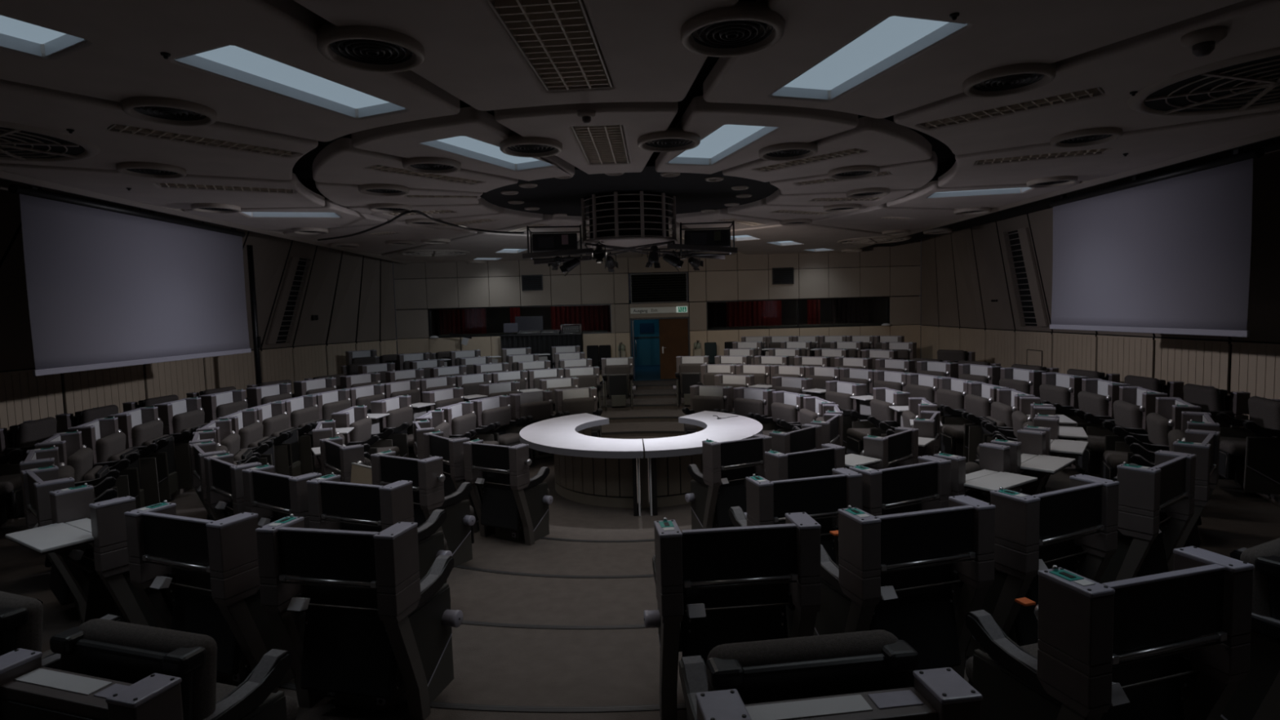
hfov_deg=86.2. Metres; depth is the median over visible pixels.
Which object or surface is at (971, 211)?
ceiling vent
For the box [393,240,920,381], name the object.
wall
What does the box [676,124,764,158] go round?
diffuser
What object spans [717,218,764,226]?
light
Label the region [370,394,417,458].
chair
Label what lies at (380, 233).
ceiling vent
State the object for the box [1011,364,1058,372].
desk
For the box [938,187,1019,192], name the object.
diffuser
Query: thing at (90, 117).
ceiling panel
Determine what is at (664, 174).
recessed light
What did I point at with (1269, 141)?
trim
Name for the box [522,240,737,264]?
truss
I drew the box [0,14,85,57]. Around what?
ceiling light panel
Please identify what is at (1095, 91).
air vent
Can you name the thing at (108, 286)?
projection screen
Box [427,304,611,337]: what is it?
window
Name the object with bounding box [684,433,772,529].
chair
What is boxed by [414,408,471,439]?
chair
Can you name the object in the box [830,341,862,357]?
chair
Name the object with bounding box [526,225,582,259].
projector
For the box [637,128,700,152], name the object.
ceiling vent
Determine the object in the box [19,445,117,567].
chair
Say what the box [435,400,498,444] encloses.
chair
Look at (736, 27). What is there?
ceiling vent
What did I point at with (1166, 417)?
chair
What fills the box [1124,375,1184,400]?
chair
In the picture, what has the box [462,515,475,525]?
light
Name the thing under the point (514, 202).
recessed light
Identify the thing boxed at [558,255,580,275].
spotlight
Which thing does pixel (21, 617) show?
chair
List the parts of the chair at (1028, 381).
post, backrest, desk panel, post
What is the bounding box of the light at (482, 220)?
[440,218,495,226]
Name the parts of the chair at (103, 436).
post, desk panel, post, backrest, armrest, seat, panel, armrest, panel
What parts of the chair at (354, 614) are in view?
post, leg, recline lever, backrest, panel, desk panel, hinge rod, post, leg, panel, armrest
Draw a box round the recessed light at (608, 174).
[604,172,624,175]
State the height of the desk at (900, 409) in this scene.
0.925 m
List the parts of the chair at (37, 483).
hinge rod, desk panel, post, post, leg, leg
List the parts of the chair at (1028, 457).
post, panel, post, leg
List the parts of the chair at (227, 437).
post, desk panel, post, backrest, seat, armrest, armrest, panel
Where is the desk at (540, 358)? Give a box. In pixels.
[537,353,550,360]
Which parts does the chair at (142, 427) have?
post, desk panel, backrest, post, armrest, seat, panel, armrest, panel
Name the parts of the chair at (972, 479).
post, hinge rod, backrest, armrest, post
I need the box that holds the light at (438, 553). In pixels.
[435,550,452,557]
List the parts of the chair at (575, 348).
post, desk panel, post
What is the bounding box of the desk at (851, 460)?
[844,453,881,468]
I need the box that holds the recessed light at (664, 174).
[660,172,679,177]
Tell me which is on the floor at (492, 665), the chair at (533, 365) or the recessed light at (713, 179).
the chair at (533, 365)
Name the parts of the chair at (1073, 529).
panel, armrest, leg, post, recline lever, desk panel, hinge rod, panel, armrest, post, leg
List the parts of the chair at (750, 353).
post, desk panel, post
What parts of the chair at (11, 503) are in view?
seat, armrest, plate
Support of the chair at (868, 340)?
on the platform
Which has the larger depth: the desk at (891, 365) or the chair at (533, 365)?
the chair at (533, 365)
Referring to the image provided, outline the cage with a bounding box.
[581,191,677,248]
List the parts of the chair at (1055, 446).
post, leg, post, leg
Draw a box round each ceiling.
[292,0,955,242]
[482,160,776,216]
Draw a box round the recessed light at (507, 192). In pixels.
[500,190,518,195]
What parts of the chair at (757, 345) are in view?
post, desk panel, post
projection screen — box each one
[8,184,251,376]
[1048,146,1264,337]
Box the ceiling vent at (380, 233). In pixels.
[367,231,396,235]
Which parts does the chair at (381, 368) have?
post, desk panel, backrest, post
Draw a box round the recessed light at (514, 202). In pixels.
[507,200,524,204]
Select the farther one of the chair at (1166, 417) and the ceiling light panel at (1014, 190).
the ceiling light panel at (1014, 190)
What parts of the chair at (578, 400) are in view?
post, armrest, desk panel, backrest, post, plate, seat, armrest, panel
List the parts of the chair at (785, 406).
armrest, seat, panel, post, backrest, armrest, desk panel, post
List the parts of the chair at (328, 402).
post, desk panel, backrest, post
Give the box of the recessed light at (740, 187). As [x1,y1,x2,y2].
[731,185,748,190]
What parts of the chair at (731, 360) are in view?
post, backrest, desk panel, post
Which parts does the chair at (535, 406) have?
post, armrest, panel, desk panel, backrest, plate, post, armrest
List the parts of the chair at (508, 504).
post, recline lever, leg, panel, hinge rod, desk panel, post, leg, armrest, panel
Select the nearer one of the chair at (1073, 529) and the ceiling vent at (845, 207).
the chair at (1073, 529)
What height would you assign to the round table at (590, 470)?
0.862 m
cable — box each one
[317,209,524,240]
[674,248,693,257]
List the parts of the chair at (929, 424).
post, post, desk panel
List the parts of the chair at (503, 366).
post, desk panel, backrest, post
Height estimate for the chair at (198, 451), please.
1.129 m
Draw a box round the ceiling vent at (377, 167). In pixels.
[364,164,484,184]
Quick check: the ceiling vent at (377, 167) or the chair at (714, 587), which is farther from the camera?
the ceiling vent at (377, 167)
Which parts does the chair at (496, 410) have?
post, desk panel, armrest, panel, backrest, post, seat, plate, panel, armrest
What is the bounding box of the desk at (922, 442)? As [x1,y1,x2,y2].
[918,436,934,456]
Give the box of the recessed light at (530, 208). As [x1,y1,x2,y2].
[524,206,539,210]
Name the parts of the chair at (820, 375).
post, backrest, desk panel, post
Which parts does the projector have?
panel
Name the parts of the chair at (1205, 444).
leg, post, post, leg, desk panel, hinge rod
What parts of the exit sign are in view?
pictogram panel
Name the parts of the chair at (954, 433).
plate, seat, armrest, panel, panel, armrest, post, backrest, desk panel, post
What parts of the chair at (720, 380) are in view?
post, backrest, desk panel, post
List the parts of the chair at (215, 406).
post, desk panel, backrest, post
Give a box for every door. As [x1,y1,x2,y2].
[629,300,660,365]
[631,320,636,379]
[658,316,688,379]
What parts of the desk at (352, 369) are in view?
post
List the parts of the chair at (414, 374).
post, desk panel, backrest, post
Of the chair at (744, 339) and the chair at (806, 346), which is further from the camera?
the chair at (744, 339)
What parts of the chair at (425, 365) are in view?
post, desk panel, backrest, post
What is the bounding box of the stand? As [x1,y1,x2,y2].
[448,333,471,351]
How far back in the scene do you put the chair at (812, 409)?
10.36 m
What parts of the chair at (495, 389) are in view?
post, desk panel, backrest, post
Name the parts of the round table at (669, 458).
panel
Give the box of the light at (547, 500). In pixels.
[542,495,553,504]
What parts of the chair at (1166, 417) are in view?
plate, seat, panel, armrest, panel, armrest, backrest, post, desk panel, post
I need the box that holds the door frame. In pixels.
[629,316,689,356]
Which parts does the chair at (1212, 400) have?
backrest, armrest, leg, post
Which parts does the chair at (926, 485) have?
post, desk panel, hinge rod, post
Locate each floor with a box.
[0,379,1279,719]
[632,364,677,380]
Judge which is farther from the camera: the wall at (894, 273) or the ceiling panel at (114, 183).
the wall at (894, 273)
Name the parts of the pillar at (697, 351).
post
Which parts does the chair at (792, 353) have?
post, desk panel, backrest, post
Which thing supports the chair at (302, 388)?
on the floor at (492, 665)
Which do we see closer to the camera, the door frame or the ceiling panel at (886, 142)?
the ceiling panel at (886, 142)
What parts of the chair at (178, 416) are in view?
post, desk panel, armrest, backrest, post, seat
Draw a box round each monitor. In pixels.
[503,323,518,334]
[515,315,543,331]
[680,220,734,256]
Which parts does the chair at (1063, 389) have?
post, backrest, armrest, desk panel, post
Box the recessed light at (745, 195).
[735,193,752,198]
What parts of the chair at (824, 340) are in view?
post, backrest, desk panel, post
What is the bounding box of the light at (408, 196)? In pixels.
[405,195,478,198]
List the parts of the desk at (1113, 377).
backrest, post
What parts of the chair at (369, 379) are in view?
post, desk panel, backrest, post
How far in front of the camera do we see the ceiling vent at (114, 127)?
5.71 m
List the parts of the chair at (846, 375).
post, backrest, desk panel, post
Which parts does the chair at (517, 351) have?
post, desk panel, post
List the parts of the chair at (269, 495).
post, recline lever, hinge rod, desk panel, post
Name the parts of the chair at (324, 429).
leg, desk panel, post, post, backrest, armrest, armrest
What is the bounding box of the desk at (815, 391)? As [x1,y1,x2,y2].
[802,388,826,399]
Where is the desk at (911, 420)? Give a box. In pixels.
[910,419,942,427]
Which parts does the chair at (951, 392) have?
panel, post, panel, backrest, armrest, desk panel, post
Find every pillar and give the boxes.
[617,342,626,357]
[693,339,702,355]
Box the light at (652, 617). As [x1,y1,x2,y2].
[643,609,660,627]
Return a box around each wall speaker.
[521,274,542,290]
[772,267,794,284]
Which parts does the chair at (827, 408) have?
backrest, post, desk panel, post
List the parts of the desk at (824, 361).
post, backrest, desk panel, post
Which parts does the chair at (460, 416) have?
post, desk panel, armrest, backrest, post, panel, armrest, seat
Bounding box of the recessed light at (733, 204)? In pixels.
[724,202,739,206]
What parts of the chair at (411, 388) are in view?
post, desk panel, backrest, post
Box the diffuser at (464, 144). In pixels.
[436,136,539,164]
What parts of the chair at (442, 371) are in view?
post, desk panel, backrest, post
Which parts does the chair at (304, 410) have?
post, desk panel, backrest, armrest, panel, post, seat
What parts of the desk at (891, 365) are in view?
post, backrest, desk panel, post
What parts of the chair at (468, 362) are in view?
post, desk panel, backrest, post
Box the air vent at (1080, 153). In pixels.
[975,147,1109,164]
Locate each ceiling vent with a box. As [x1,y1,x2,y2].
[106,124,299,157]
[115,161,186,178]
[120,96,217,126]
[155,182,293,193]
[190,203,240,213]
[292,227,328,234]
[316,22,424,72]
[328,242,359,248]
[358,183,408,196]
[364,164,484,184]
[367,231,396,235]
[368,203,412,213]
[385,209,455,215]
[385,240,414,245]
[401,156,461,173]
[405,217,442,226]
[421,238,450,244]
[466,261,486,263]
[499,134,562,157]
[571,124,628,164]
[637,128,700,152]
[680,0,784,57]
[753,148,866,171]
[758,141,817,161]
[779,218,812,226]
[823,203,861,212]
[827,164,879,179]
[846,187,890,198]
[881,229,910,235]
[953,207,991,215]
[962,62,1056,97]
[1026,175,1078,187]
[1050,127,1122,147]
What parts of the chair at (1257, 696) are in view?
armrest, armrest, panel, backrest, leg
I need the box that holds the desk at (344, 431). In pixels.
[335,426,354,435]
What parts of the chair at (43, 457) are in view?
desk panel, post, post, backrest, armrest, armrest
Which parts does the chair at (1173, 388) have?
backrest, post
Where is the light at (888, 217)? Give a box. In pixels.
[879,216,912,219]
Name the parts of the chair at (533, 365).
post, desk panel, backrest, post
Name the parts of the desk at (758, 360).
post, backrest, desk panel, post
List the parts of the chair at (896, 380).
post, backrest, desk panel, post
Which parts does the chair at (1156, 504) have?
panel, armrest, leg, post, panel, armrest, desk panel, hinge rod, post, leg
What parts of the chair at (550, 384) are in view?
post, desk panel, backrest, post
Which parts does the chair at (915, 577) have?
panel, armrest, post, leg, recline lever, desk panel, hinge rod, backrest, panel, armrest, leg, post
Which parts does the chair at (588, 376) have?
post, desk panel, backrest, post, armrest, panel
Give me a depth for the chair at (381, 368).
14.94 m
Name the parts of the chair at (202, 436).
desk panel, post, backrest, armrest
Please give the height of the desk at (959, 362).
0.974 m
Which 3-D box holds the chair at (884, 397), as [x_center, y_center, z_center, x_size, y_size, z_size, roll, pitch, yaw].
[3.560,1.006,10.365,0.721,1.129,0.748,-2,4,-7]
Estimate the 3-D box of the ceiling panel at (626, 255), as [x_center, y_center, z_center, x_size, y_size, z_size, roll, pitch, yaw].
[-0.976,-2.736,16.572,2.189,0.120,5.477,-2,4,-1]
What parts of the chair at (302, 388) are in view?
post, desk panel, backrest, post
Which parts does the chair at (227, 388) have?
post, backrest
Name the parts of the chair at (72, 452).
post, desk panel, post, backrest, seat, armrest, armrest, panel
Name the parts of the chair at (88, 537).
post, leg, recline lever, panel, armrest, hinge rod, post, leg, armrest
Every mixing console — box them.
[517,329,541,334]
[540,329,559,334]
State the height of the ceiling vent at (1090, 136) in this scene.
0.078 m
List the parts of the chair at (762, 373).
post, backrest, desk panel, post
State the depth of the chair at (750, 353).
16.95 m
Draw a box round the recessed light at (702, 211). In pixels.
[701,208,715,213]
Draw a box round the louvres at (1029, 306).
[1001,227,1048,326]
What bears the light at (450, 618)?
attached to the chair at (354, 614)
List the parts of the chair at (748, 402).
armrest, post, backrest, desk panel, armrest, post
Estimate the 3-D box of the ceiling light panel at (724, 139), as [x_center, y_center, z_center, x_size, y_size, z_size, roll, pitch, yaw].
[0.723,-2.056,6.421,0.530,0.115,1.544,-3,4,-16]
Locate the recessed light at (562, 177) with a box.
[555,175,573,178]
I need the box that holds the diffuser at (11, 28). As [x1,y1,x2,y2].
[0,14,66,44]
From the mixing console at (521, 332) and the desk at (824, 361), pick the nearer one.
the desk at (824, 361)
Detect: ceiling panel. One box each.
[0,0,459,142]
[0,79,318,180]
[0,162,324,208]
[183,200,387,232]
[284,218,477,254]
[293,0,738,111]
[312,137,518,192]
[315,181,482,206]
[348,197,499,221]
[351,106,574,181]
[381,230,579,262]
[431,206,542,231]
[492,213,589,235]
[493,102,677,174]
[564,233,642,257]
[647,233,736,257]
[655,95,857,173]
[668,217,689,234]
[675,208,780,230]
[702,0,1244,118]
[722,115,932,182]
[727,198,866,220]
[730,223,892,254]
[765,188,915,206]
[769,151,937,194]
[811,203,968,232]
[886,180,1079,208]
[893,0,1279,155]
[937,110,1279,186]
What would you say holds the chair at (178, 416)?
on the floor at (492, 665)
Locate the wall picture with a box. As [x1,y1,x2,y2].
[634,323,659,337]
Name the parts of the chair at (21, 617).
backrest, seat, armrest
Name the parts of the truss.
stage spotlight, arm, arm, stage spotlight, stage spotlight, stage spotlight, stage spotlight, arm, stage spotlight, arm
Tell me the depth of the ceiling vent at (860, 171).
7.60 m
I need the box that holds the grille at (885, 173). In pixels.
[795,171,890,185]
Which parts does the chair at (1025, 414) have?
armrest, panel, armrest, backrest, post, post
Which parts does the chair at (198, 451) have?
hinge rod, desk panel, post, leg, post, leg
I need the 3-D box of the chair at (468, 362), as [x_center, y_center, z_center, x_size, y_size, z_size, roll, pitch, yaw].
[-3.804,0.489,16.237,0.748,1.129,0.721,-4,5,-30]
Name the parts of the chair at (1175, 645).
plate, seat, armrest, panel, post, leg, recline lever, desk panel, hinge rod, panel, armrest, leg, post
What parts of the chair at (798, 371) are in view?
post, backrest, desk panel, post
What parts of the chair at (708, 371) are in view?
post, backrest, desk panel, post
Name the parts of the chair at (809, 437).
post, desk panel, post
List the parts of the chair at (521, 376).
post, desk panel, backrest, post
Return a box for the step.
[601,384,676,387]
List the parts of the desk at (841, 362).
post, backrest, desk panel, post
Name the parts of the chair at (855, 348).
post, backrest, desk panel, post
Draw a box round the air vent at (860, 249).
[841,248,862,252]
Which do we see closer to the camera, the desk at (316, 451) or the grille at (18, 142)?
the grille at (18, 142)
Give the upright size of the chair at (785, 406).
1.129 m
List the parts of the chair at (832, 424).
post, desk panel, post, hinge rod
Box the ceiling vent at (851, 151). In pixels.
[753,148,866,171]
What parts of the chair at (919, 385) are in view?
post, backrest, desk panel, post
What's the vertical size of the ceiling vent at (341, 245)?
0.078 m
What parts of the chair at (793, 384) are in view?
post, backrest, desk panel, post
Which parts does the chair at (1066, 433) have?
armrest, backrest, post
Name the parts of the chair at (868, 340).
post, desk panel, backrest, post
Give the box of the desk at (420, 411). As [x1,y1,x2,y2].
[411,402,435,421]
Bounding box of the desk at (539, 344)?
[499,332,583,368]
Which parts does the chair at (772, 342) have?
post, backrest, desk panel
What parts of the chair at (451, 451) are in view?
post, hinge rod, desk panel, post, leg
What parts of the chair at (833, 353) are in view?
post, backrest, desk panel, post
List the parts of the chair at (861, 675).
armrest, post, backrest, post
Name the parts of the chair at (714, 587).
armrest, post, leg, seat, recline lever, desk panel, hinge rod, backrest, panel, armrest, post, leg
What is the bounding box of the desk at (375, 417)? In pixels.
[367,413,389,433]
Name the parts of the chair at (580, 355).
post, desk panel, post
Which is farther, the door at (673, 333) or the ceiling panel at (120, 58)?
the door at (673, 333)
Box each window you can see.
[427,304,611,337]
[706,297,889,330]
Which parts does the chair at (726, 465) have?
armrest, panel, leg, post, recline lever, desk panel, hinge rod, post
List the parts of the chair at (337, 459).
post, hinge rod, desk panel, post, backrest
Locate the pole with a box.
[246,244,262,384]
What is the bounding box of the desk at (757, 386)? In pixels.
[748,384,772,389]
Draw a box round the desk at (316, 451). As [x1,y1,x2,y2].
[311,444,346,468]
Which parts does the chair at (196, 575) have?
post, leg, recline lever, panel, armrest, hinge rod, desk panel, post, leg, armrest, panel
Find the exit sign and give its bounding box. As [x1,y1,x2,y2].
[630,306,687,314]
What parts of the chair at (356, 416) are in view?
post, desk panel, backrest, post, armrest, panel, armrest, seat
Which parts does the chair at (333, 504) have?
post, hinge rod, desk panel, post, panel, armrest, seat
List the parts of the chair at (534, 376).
post, desk panel, backrest, post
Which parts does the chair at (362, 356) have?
post, desk panel, backrest, post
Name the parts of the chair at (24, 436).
post, leg, armrest, backrest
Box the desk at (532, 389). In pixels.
[520,388,542,392]
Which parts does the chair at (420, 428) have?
desk panel, post, post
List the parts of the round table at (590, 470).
panel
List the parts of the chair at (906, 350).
post, backrest, desk panel, post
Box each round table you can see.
[519,413,643,515]
[643,410,762,515]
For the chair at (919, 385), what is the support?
on the floor at (492, 665)
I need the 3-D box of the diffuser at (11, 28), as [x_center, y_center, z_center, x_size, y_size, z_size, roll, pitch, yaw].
[-3.507,-1.715,3.049,0.470,0.012,1.547,1,5,28]
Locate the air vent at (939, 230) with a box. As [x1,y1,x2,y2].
[923,227,952,234]
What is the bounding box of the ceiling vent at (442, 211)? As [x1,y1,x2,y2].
[385,209,455,215]
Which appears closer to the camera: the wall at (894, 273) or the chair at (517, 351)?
the chair at (517, 351)
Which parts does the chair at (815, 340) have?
post, desk panel, backrest, post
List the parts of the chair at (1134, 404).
plate, seat, armrest, panel, panel, armrest, post, backrest, desk panel, post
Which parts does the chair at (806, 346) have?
post, backrest, desk panel, post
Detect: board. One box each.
[351,462,372,484]
[639,450,648,507]
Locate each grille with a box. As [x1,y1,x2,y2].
[0,120,100,161]
[397,249,470,256]
[486,0,612,90]
[771,209,830,214]
[795,171,890,185]
[809,197,881,201]
[836,235,911,244]
[1127,46,1279,115]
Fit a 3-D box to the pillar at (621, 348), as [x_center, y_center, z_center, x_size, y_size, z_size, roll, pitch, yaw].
[-0.497,0.087,18.967,0.220,1.140,0.863,-2,4,-1]
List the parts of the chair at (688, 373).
armrest, panel, post, seat, backrest, desk panel, post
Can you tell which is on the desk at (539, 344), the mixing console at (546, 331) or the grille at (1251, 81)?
the mixing console at (546, 331)
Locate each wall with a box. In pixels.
[0,178,396,433]
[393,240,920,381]
[920,149,1279,427]
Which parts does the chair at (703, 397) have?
armrest, seat, plate, post, backrest, desk panel, post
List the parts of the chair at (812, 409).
armrest, backrest, post, post, desk panel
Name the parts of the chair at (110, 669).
post, post, backrest, armrest, seat, panel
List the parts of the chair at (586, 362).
post, desk panel, backrest, post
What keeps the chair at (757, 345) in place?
on the floor at (492, 665)
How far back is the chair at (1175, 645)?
2.56 m
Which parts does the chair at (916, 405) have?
armrest, armrest, backrest, post, desk panel, post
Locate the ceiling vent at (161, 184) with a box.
[155,182,293,193]
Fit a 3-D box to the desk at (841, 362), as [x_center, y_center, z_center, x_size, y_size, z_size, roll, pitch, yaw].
[4.273,0.515,14.115,0.721,1.129,0.748,-5,6,-44]
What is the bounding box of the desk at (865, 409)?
[849,395,873,421]
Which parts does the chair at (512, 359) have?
post, backrest, desk panel, post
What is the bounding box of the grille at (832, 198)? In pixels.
[809,197,881,201]
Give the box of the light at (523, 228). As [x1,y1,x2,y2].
[506,224,550,231]
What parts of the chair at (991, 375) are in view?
post, backrest, desk panel, post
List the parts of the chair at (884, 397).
plate, seat, armrest, panel, post, backrest, armrest, panel, desk panel, post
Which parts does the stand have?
arm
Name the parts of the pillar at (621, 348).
post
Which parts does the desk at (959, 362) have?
backrest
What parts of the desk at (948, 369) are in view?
post, backrest, desk panel, post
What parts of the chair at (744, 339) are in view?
post, desk panel, post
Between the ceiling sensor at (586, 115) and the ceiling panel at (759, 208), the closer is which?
the ceiling sensor at (586, 115)
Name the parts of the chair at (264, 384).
backrest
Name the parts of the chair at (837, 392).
post, backrest, panel, desk panel, armrest, post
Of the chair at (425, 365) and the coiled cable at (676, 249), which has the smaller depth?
the coiled cable at (676, 249)
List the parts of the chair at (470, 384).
post, desk panel, backrest, post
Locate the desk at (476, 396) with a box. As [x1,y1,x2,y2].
[463,394,487,401]
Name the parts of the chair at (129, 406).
post, backrest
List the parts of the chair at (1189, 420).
armrest, armrest, backrest, post, post, desk panel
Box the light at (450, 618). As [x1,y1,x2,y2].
[441,609,462,627]
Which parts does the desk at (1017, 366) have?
backrest, post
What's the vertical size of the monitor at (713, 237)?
0.410 m
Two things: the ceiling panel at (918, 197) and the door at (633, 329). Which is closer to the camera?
the ceiling panel at (918, 197)
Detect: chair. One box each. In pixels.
[0,417,57,465]
[0,448,25,524]
[0,591,125,670]
[0,618,297,719]
[4,482,159,627]
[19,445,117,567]
[20,463,119,623]
[34,430,130,497]
[55,404,118,432]
[67,416,159,509]
[107,405,193,500]
[122,394,178,412]
[124,499,293,693]
[151,396,208,444]
[186,386,247,399]
[188,428,258,519]
[189,440,226,520]
[195,417,269,466]
[198,388,248,423]
[203,451,262,519]
[217,408,289,475]
[241,462,321,528]
[243,400,313,476]
[246,379,294,397]
[246,382,292,408]
[255,513,462,719]
[275,394,331,472]
[293,376,337,397]
[304,373,344,389]
[306,388,368,420]
[306,472,452,583]
[311,418,369,473]
[319,435,371,482]
[330,404,399,462]
[339,372,380,389]
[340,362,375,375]
[342,383,385,413]
[345,349,377,365]
[357,362,395,383]
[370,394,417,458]
[370,448,475,568]
[377,353,402,370]
[378,378,422,421]
[385,368,424,382]
[396,351,430,370]
[408,359,444,378]
[412,419,434,459]
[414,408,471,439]
[415,351,432,359]
[417,375,466,402]
[422,386,464,412]
[423,430,479,533]
[430,364,466,377]
[432,351,449,366]
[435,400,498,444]
[448,349,480,366]
[453,372,492,401]
[458,355,492,374]
[462,438,553,545]
[468,394,526,446]
[473,362,509,373]
[479,381,519,399]
[489,369,533,393]
[501,347,531,362]
[506,353,538,371]
[509,390,563,461]
[516,360,551,370]
[527,368,564,389]
[539,377,578,414]
[551,345,580,368]
[554,351,585,368]
[554,386,602,437]
[559,358,591,375]
[564,366,601,416]
[586,345,599,366]
[598,345,611,383]
[601,356,635,407]
[643,511,821,719]
[673,355,709,405]
[678,629,982,719]
[681,385,733,435]
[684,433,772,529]
[697,364,737,386]
[704,342,716,364]
[714,373,754,412]
[715,355,748,364]
[720,386,775,423]
[723,348,755,364]
[724,341,735,348]
[728,467,862,565]
[732,341,762,355]
[735,364,773,389]
[741,335,767,355]
[743,443,844,517]
[753,390,811,435]
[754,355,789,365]
[763,364,808,389]
[764,335,793,353]
[768,348,801,365]
[768,423,822,453]
[772,376,812,395]
[779,395,835,432]
[780,341,811,356]
[792,335,820,356]
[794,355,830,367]
[794,404,843,446]
[804,365,844,399]
[810,413,842,448]
[813,494,995,687]
[814,348,848,367]
[819,335,846,348]
[825,380,866,452]
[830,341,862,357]
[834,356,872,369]
[839,367,879,394]
[846,335,874,349]
[846,386,910,454]
[848,455,951,516]
[859,426,918,470]
[861,349,897,369]
[866,369,912,402]
[874,335,904,349]
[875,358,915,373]
[879,397,937,436]
[881,342,916,359]
[906,373,947,404]
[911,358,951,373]
[911,410,940,456]
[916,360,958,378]
[933,442,1037,503]
[936,377,979,452]
[937,349,975,362]
[938,382,1008,462]
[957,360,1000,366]
[958,363,1001,386]
[964,546,1254,719]
[966,388,1035,462]
[966,473,1119,657]
[973,428,1075,495]
[975,396,1077,459]
[993,405,1088,493]
[999,367,1045,397]
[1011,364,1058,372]
[1016,416,1088,494]
[1039,372,1088,415]
[1053,377,1129,469]
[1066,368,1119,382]
[1075,386,1167,477]
[1098,449,1196,583]
[1102,396,1201,479]
[1111,428,1220,571]
[1116,411,1219,525]
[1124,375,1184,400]
[1171,537,1279,719]
[1182,383,1250,427]
[1216,395,1279,494]
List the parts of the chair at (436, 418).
post, desk panel, post, backrest, armrest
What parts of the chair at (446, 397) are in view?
post, desk panel, backrest, post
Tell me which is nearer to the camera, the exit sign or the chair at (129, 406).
the chair at (129, 406)
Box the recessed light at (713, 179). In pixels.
[705,176,724,182]
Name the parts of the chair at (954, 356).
post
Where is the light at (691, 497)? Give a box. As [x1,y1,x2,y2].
[684,493,695,502]
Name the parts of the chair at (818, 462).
post, desk panel, post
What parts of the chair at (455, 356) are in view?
post, desk panel, backrest, post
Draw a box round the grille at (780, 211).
[771,209,830,214]
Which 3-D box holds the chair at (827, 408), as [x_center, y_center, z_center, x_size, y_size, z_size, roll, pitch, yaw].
[2.384,1.198,9.401,0.721,1.129,0.748,-1,4,11]
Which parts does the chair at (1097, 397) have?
plate, armrest, seat, panel, panel, post, backrest, armrest, desk panel, post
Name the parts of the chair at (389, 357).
post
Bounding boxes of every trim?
[0,169,411,264]
[178,404,967,712]
[454,431,847,578]
[461,416,680,629]
[532,448,654,542]
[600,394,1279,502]
[835,128,1279,253]
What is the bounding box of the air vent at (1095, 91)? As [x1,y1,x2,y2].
[918,87,1104,128]
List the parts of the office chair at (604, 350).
backrest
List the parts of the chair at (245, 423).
desk panel, post, post, backrest, armrest, seat, panel, armrest, panel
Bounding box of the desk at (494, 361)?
[486,355,501,363]
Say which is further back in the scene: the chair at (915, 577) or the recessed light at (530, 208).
the recessed light at (530, 208)
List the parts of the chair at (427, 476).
post, hinge rod, desk panel, post, leg, armrest, panel, seat, plate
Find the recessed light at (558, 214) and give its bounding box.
[552,213,567,216]
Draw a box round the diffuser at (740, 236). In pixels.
[730,235,751,237]
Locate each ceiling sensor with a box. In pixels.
[66,128,74,133]
[160,52,170,59]
[577,109,595,123]
[949,12,959,20]
[1129,90,1137,96]
[1180,26,1227,57]
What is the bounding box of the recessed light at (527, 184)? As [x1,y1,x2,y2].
[518,182,537,187]
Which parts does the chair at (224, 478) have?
post, leg, recline lever, hinge rod, desk panel, panel, armrest, post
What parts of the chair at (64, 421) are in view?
post, backrest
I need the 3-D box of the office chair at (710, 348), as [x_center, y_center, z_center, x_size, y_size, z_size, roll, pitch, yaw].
[1.980,0.056,18.924,0.396,1.071,0.424,-2,4,-1]
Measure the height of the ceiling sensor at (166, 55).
0.029 m
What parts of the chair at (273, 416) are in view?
post, desk panel, backrest, post, seat, armrest, panel, armrest, panel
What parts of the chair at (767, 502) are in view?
armrest, post, hinge rod, desk panel, backrest, panel, leg, post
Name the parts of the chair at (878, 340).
post, backrest, desk panel, post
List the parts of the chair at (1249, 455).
plate, armrest, seat, panel, armrest, panel, backrest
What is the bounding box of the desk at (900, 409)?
[888,405,908,426]
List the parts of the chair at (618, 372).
post, leg, panel, desk panel, backrest, seat, armrest, panel, post, leg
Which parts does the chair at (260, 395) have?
post, desk panel, backrest, post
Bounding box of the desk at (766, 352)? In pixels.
[761,348,768,355]
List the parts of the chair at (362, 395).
post, desk panel, backrest, post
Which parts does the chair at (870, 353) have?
post, backrest, desk panel, post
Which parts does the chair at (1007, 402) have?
armrest, panel, seat, armrest, backrest, post, post, desk panel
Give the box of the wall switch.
[311,315,318,319]
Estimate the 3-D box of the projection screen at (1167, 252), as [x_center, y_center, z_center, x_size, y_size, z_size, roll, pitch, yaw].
[6.240,-1.532,8.638,0.100,2.365,3.370,-2,4,-1]
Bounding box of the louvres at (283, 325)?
[266,257,312,344]
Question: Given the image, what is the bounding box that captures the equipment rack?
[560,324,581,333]
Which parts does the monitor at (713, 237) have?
panel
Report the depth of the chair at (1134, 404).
8.19 m
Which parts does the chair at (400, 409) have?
post, desk panel, armrest, backrest, panel, post, panel, seat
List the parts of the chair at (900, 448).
post, desk panel, hinge rod, post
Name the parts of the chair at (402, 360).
post, desk panel, backrest, post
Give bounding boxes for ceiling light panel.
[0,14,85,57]
[174,44,406,117]
[241,212,341,217]
[418,136,553,170]
[473,257,502,259]
[495,248,527,253]
[666,124,778,164]
[730,235,759,240]
[767,240,802,245]
[769,15,968,99]
[805,248,832,251]
[927,186,1031,198]
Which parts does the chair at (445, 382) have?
post, desk panel, backrest, post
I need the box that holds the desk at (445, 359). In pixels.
[430,358,451,366]
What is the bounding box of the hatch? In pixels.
[1026,349,1042,366]

